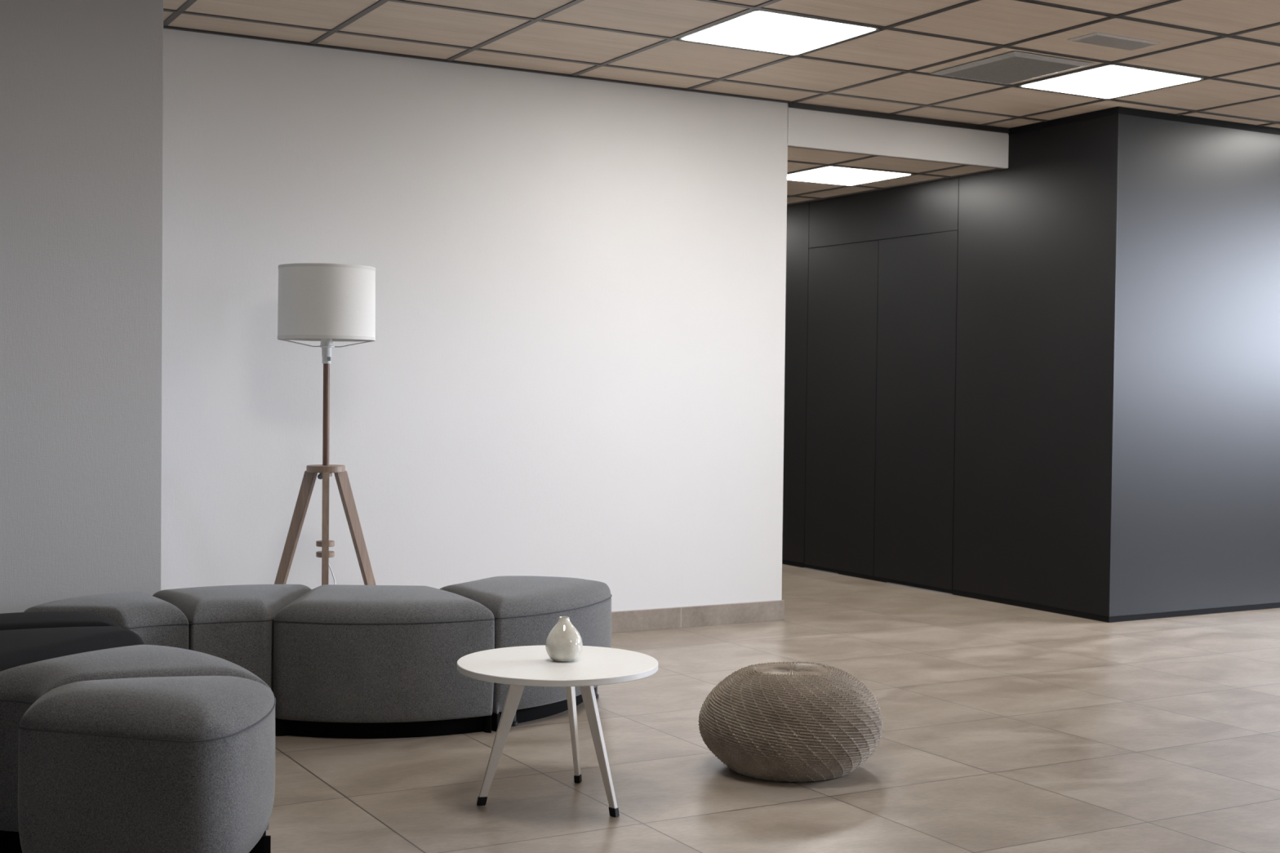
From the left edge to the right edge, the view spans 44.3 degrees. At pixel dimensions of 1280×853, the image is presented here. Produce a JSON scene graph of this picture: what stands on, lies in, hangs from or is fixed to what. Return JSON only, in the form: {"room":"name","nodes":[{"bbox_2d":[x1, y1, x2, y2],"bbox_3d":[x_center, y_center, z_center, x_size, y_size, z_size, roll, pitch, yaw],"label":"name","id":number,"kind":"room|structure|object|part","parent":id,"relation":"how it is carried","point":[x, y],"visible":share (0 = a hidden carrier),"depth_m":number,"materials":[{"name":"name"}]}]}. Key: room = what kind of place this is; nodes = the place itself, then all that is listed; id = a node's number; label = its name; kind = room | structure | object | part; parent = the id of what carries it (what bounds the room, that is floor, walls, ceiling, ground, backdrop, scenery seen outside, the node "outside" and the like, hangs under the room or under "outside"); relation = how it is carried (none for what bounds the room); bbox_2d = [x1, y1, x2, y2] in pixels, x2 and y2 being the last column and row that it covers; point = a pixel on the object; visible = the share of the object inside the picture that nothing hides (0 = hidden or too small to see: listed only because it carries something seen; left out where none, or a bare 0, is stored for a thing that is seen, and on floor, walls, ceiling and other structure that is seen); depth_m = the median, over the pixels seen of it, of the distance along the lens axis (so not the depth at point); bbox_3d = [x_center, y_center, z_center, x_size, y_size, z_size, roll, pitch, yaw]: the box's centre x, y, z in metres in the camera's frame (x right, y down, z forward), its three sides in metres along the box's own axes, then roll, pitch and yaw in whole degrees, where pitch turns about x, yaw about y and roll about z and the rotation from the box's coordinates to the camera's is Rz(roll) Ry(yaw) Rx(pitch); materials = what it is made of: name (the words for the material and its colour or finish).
{"room":"lobby","nodes":[
{"label":"lobby","id":0,"kind":"room"},
{"bbox_2d":[0,0,163,613],"bbox_3d":[-3.699,-0.319,4.760,4.234,2.569,0.828,0,2,-29],"label":"wall","id":1,"kind":"structure","parent":0,"point":[82,81],"depth_m":5.30,"materials":[{"name":"white paint"}]},
{"bbox_2d":[160,28,788,611],"bbox_3d":[-3.899,-0.430,8.316,7.378,2.619,5.667,0,2,-29],"label":"wall","id":2,"kind":"structure","parent":0,"point":[574,367],"depth_m":6.86,"materials":[{"name":"white paint"}]},
{"bbox_2d":[163,25,791,102],"bbox_3d":[-0.747,-1.570,6.793,3.378,0.010,0.020,0,2,-29],"label":"trim","id":3,"kind":"structure","parent":2,"relation":"attached to","point":[167,26],"depth_m":6.78,"materials":[{"name":"black metal"}]},
{"bbox_2d":[611,600,784,633],"bbox_3d":[-2.061,0.826,9.383,3.154,0.098,5.678,0,2,-29],"label":"baseboard","id":4,"kind":"structure","parent":2,"relation":"attached to","point":[622,621],"depth_m":7.44,"materials":[{"name":"tile"}]},
{"bbox_2d":[787,102,1008,168],"bbox_3d":[1.328,-1.496,7.990,1.417,0.256,0.022,0,2,-29],"label":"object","id":5,"kind":"structure","parent":2,"relation":"attached to","point":[811,129],"depth_m":7.96,"materials":[{"name":"white paint"}]},
{"bbox_2d":[788,102,1009,133],"bbox_3d":[1.336,-1.563,7.980,1.413,0.027,0.019,0,2,-29],"label":"trim","id":6,"kind":"structure","parent":2,"relation":"attached to","point":[796,105],"depth_m":7.95,"materials":[{"name":"black metal"}]},
{"bbox_2d":[163,0,1279,128],"bbox_3d":[3.133,-1.482,2.786,14.200,0.096,10.853,0,2,-29],"label":"ceiling","id":7,"kind":"structure","parent":0,"point":[1003,22],"depth_m":6.33,"materials":[{"name":"brown wood"}]},
{"bbox_2d":[163,0,1279,126],"bbox_3d":[3.050,-1.433,2.729,14.000,0.006,10.832,0,2,-29],"label":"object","id":8,"kind":"structure","parent":7,"relation":"attached to","point":[187,4],"depth_m":6.35,"materials":[{"name":"grey metal"}]},
{"bbox_2d":[676,9,880,55],"bbox_3d":[0.537,-1.540,6.167,0.576,0.005,0.576,0,2,-29],"label":"recessed light","id":9,"kind":"object","parent":7,"relation":"in","point":[756,29],"visible":1,"depth_m":6.14,"materials":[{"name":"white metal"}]},
{"bbox_2d":[930,51,1093,84],"bbox_3d":[1.596,-1.537,6.774,0.444,0.010,0.528,0,2,-29],"label":"ceiling vent","id":10,"kind":"object","parent":7,"relation":"in","point":[1012,67],"visible":1,"depth_m":6.72,"materials":[{"name":"metal"}]},
{"bbox_2d":[1016,63,1205,98],"bbox_3d":[2.105,-1.544,7.051,0.576,0.005,0.576,0,2,-29],"label":"recessed light","id":11,"kind":"object","parent":7,"relation":"in","point":[1109,81],"visible":1,"depth_m":7.03,"materials":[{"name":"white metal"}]},
{"bbox_2d":[1067,31,1159,50],"bbox_3d":[1.881,-1.525,6.240,0.346,0.009,0.156,0,2,-29],"label":"ceiling vent","id":12,"kind":"object","parent":7,"relation":"in","point":[1099,38],"visible":1,"depth_m":6.22,"materials":[{"name":"grey metal"}]},
{"bbox_2d":[266,564,1279,852],"bbox_3d":[1.717,1.064,5.307,14.200,0.100,16.500,0,2,-29],"label":"floor","id":13,"kind":"structure","parent":0,"point":[1007,728],"depth_m":4.79,"materials":[{"name":"tile"}]},
{"bbox_2d":[0,611,121,631],"bbox_3d":[-1.794,0.772,4.585,0.540,0.440,0.392,0,2,-29],"label":"module","id":14,"kind":"object","parent":13,"relation":"on","point":[37,620],"visible":0.23,"depth_m":4.54,"materials":[{"name":"black fabric"}]},
{"bbox_2d":[0,626,144,671],"bbox_3d":[-1.575,0.783,4.208,0.547,0.440,0.604,0,2,-29],"label":"module","id":15,"kind":"object","parent":13,"relation":"on","point":[18,647],"visible":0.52,"depth_m":4.20,"materials":[{"name":"black fabric"}]},
{"bbox_2d":[23,591,189,649],"bbox_3d":[-1.726,0.763,4.996,0.483,0.440,0.499,0,2,-29],"label":"module","id":16,"kind":"object","parent":13,"relation":"on","point":[157,621],"visible":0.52,"depth_m":4.88,"materials":[{"name":"grey fabric"}]},
{"bbox_3d":[-1.726,0.576,4.990,0.472,0.067,0.494,0,2,-29],"label":"seat","id":17,"kind":"part","parent":16,"relation":"part of","materials":[{"name":"grey fabric"}]},
{"bbox_2d":[0,644,271,852],"bbox_3d":[-1.194,0.789,3.856,0.632,0.454,0.587,1,1,23],"label":"module","id":18,"kind":"object","parent":13,"relation":"on","point":[20,686],"visible":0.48,"depth_m":3.72,"materials":[{"name":"grey fabric"}]},
{"bbox_3d":[-1.192,0.602,3.851,0.625,0.081,0.580,1,1,23],"label":"seat","id":19,"kind":"part","parent":18,"relation":"part of","materials":[{"name":"grey fabric"}]},
{"bbox_2d":[17,675,275,852],"bbox_3d":[-1.076,0.799,3.479,0.562,0.453,0.440,0,1,-18],"label":"module","id":20,"kind":"object","parent":13,"relation":"on","point":[157,764],"visible":1,"depth_m":3.36,"materials":[{"name":"grey fabric"}]},
{"bbox_3d":[-1.074,0.613,3.475,0.555,0.080,0.434,0,1,-18],"label":"seat","id":21,"kind":"part","parent":20,"relation":"part of","materials":[{"name":"grey fabric"}]},
{"bbox_2d":[152,584,311,693],"bbox_3d":[-1.295,0.762,5.233,0.567,0.440,0.530,0,2,-29],"label":"module","id":22,"kind":"object","parent":13,"relation":"on","point":[233,624],"visible":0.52,"depth_m":4.99,"materials":[{"name":"grey fabric"}]},
{"bbox_3d":[-1.293,0.575,5.229,0.560,0.067,0.524,0,2,-29],"label":"seat","id":23,"kind":"part","parent":22,"relation":"part of","materials":[{"name":"grey fabric"}]},
{"bbox_2d":[274,262,376,585],"bbox_3d":[-1.208,0.174,6.104,0.570,1.575,0.538,2,2,37],"label":"floor lamp","id":24,"kind":"object","parent":13,"relation":"on","point":[325,303],"visible":0.94,"depth_m":5.92,"materials":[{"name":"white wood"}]},
{"bbox_3d":[-1.382,0.564,6.110,0.282,0.792,0.026,1,1,19],"label":"leg","id":25,"kind":"part","parent":24,"relation":"part of","materials":[{"name":"brown wood"}]},
{"bbox_3d":[-1.176,0.572,5.875,0.026,0.792,0.282,0,1,-11],"label":"leg","id":26,"kind":"part","parent":24,"relation":"part of","materials":[{"name":"brown wood"}]},
{"bbox_2d":[318,338,334,364],"bbox_3d":[-1.202,-0.289,6.032,0.060,0.095,0.060,0,2,-29],"label":"socket","id":27,"kind":"object","parent":24,"relation":"attached to","point":[326,344],"depth_m":6.02,"materials":[{"name":"white plastic"}]},
{"bbox_3d":[-1.199,-0.471,6.028,0.368,0.276,0.368,0,2,-29],"label":"lamp shade","id":28,"kind":"part","parent":24,"relation":"part of","materials":[{"name":"white fabric"}]},
{"bbox_3d":[-1.212,0.733,6.281,0.075,0.448,0.457,0,1,-9],"label":"power cord","id":29,"kind":"part","parent":24,"relation":"part of","materials":[{"name":"white plastic"}]},
{"bbox_3d":[-1.075,0.566,6.172,0.282,0.792,0.026,-1,2,-41],"label":"leg","id":30,"kind":"part","parent":24,"relation":"part of","materials":[{"name":"brown wood"}]},
{"bbox_2d":[272,584,494,738],"bbox_3d":[-0.814,0.767,5.241,0.696,0.440,0.599,1,1,2],"label":"module","id":31,"kind":"object","parent":13,"relation":"on","point":[350,661],"visible":0.98,"depth_m":4.98,"materials":[{"name":"grey fabric"}]},
{"bbox_3d":[-0.812,0.581,5.237,0.691,0.067,0.592,1,1,2],"label":"seat","id":32,"kind":"part","parent":31,"relation":"part of","materials":[{"name":"grey fabric"}]},
{"bbox_2d":[439,575,611,732],"bbox_3d":[-0.358,0.765,5.535,0.656,0.440,0.663,0,2,-29],"label":"module","id":33,"kind":"object","parent":13,"relation":"on","point":[525,610],"visible":0.51,"depth_m":5.30,"materials":[{"name":"grey fabric"}]},
{"bbox_3d":[-0.357,0.579,5.531,0.651,0.067,0.657,0,2,-29],"label":"seat","id":34,"kind":"part","parent":33,"relation":"part of","materials":[{"name":"grey fabric"}]},
{"bbox_2d":[457,645,657,817],"bbox_3d":[-0.225,0.827,4.269,0.544,0.380,0.544,0,2,-29],"label":"coffee table","id":35,"kind":"object","parent":13,"relation":"on","point":[517,667],"visible":0.94,"depth_m":4.21,"materials":[{"name":"white laminate"}]},
{"bbox_3d":[-0.364,0.824,4.232,0.136,0.342,0.016,0,1,-15],"label":"leg","id":36,"kind":"part","parent":35,"relation":"part of","materials":[{"name":"beige metal"}]},
{"bbox_2d":[545,616,582,662],"bbox_3d":[-0.206,0.577,4.279,0.102,0.118,0.102,0,2,-29],"label":"vase","id":37,"kind":"object","parent":35,"relation":"on","point":[563,643],"visible":1,"depth_m":4.25,"materials":[{"name":"ceramic"}]},
{"bbox_3d":[-0.189,0.822,4.410,0.016,0.342,0.137,1,1,14],"label":"leg","id":38,"kind":"part","parent":35,"relation":"part of","materials":[{"name":"beige metal"}]},
{"bbox_3d":[-0.114,0.829,4.166,0.148,0.342,0.016,2,2,43],"label":"leg","id":39,"kind":"part","parent":35,"relation":"part of","materials":[{"name":"beige metal"}]},
{"bbox_2d":[697,661,883,782],"bbox_3d":[0.452,0.864,4.678,0.547,0.300,0.560,2,2,41],"label":"pouf","id":40,"kind":"object","parent":13,"relation":"on","point":[789,722],"visible":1,"depth_m":4.48,"materials":[{"name":"beige fabric"}]},
{"bbox_2d":[786,146,995,204],"bbox_3d":[-0.063,-1.496,10.460,2.015,0.096,5.645,0,2,-29],"label":"ceiling","id":41,"kind":"structure","parent":0,"point":[800,154],"depth_m":8.42,"materials":[{"name":"brown wood"}]},
{"bbox_2d":[786,165,915,185],"bbox_3d":[1.113,-1.390,8.729,0.576,0.005,0.576,0,2,-29],"label":"recessed light","id":42,"kind":"object","parent":41,"relation":"in","point":[829,174],"visible":0.76,"depth_m":8.70,"materials":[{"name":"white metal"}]},
{"bbox_2d":[786,146,1004,205],"bbox_3d":[-0.064,-1.445,10.461,1.415,0.009,5.645,0,2,-29],"label":"trim","id":43,"kind":"structure","parent":41,"relation":"attached to","point":[872,156],"depth_m":8.58,"materials":[{"name":"grey metal"}]},
{"bbox_2d":[782,113,1279,616],"bbox_3d":[3.090,-0.434,11.816,5.407,2.619,6.435,0,2,-29],"label":"wall","id":44,"kind":"structure","parent":0,"point":[1196,497],"depth_m":8.07,"materials":[{"name":"black laminate"}]},
{"bbox_3d":[0.771,-0.301,10.437,0.011,2.305,1.162,0,2,-29],"label":"cladding panel","id":45,"kind":"part","parent":44,"relation":"part of","materials":[{"name":"black laminate"}]},
{"bbox_2d":[804,240,879,576],"bbox_3d":[1.229,-0.115,9.625,0.011,1.990,0.703,0,2,-29],"label":"door","id":46,"kind":"structure","parent":44,"relation":"in","point":[843,279],"depth_m":9.61,"materials":[{"name":"black laminate"}]},
{"bbox_2d":[804,567,952,595],"bbox_3d":[1.388,0.913,9.342,0.014,0.004,1.410,0,2,-29],"label":"trim","id":47,"kind":"structure","parent":44,"relation":"attached to","point":[804,567],"depth_m":9.08,"materials":[{"name":"metal"}]},
{"bbox_3d":[1.415,-1.262,9.292,0.011,0.315,1.406,0,2,-29],"label":"cladding panel","id":48,"kind":"part","parent":44,"relation":"part of","materials":[{"name":"black laminate"}]},
{"bbox_2d":[873,230,958,590],"bbox_3d":[1.575,-0.096,9.011,0.011,1.990,0.699,0,2,-29],"label":"door","id":49,"kind":"structure","parent":44,"relation":"in","point":[917,275],"depth_m":8.99,"materials":[{"name":"black laminate"}]},
{"bbox_2d":[782,560,1279,622],"bbox_3d":[2.989,0.860,11.799,5.205,0.030,6.433,0,2,-29],"label":"baseboard","id":50,"kind":"structure","parent":44,"relation":"attached to","point":[994,599],"depth_m":8.21,"materials":[{"name":"black"}]},
{"bbox_3d":[2.034,-0.311,8.196,0.011,2.459,1.153,0,2,-29],"label":"cladding panel","id":51,"kind":"part","parent":44,"relation":"part of","materials":[{"name":"black laminate"}]},
{"bbox_2d":[1108,113,1119,617],"bbox_3d":[2.316,-0.295,7.691,0.007,2.459,0.006,0,2,-29],"label":"trim","id":52,"kind":"structure","parent":44,"relation":"attached to","point":[1117,131],"depth_m":7.69,"materials":[{"name":"black metal"}]},
{"bbox_2d":[1008,106,1279,134],"bbox_3d":[4.407,-1.556,9.269,5.211,0.033,0.772,0,2,-29],"label":"trim","id":53,"kind":"structure","parent":44,"relation":"attached to","point":[1130,111],"depth_m":7.94,"materials":[{"name":"black metal"}]},
{"bbox_3d":[3.359,-0.298,8.283,2.396,2.459,0.011,0,2,-29],"label":"cladding panel","id":54,"kind":"part","parent":44,"relation":"part of","materials":[{"name":"black laminate"}]}
]}

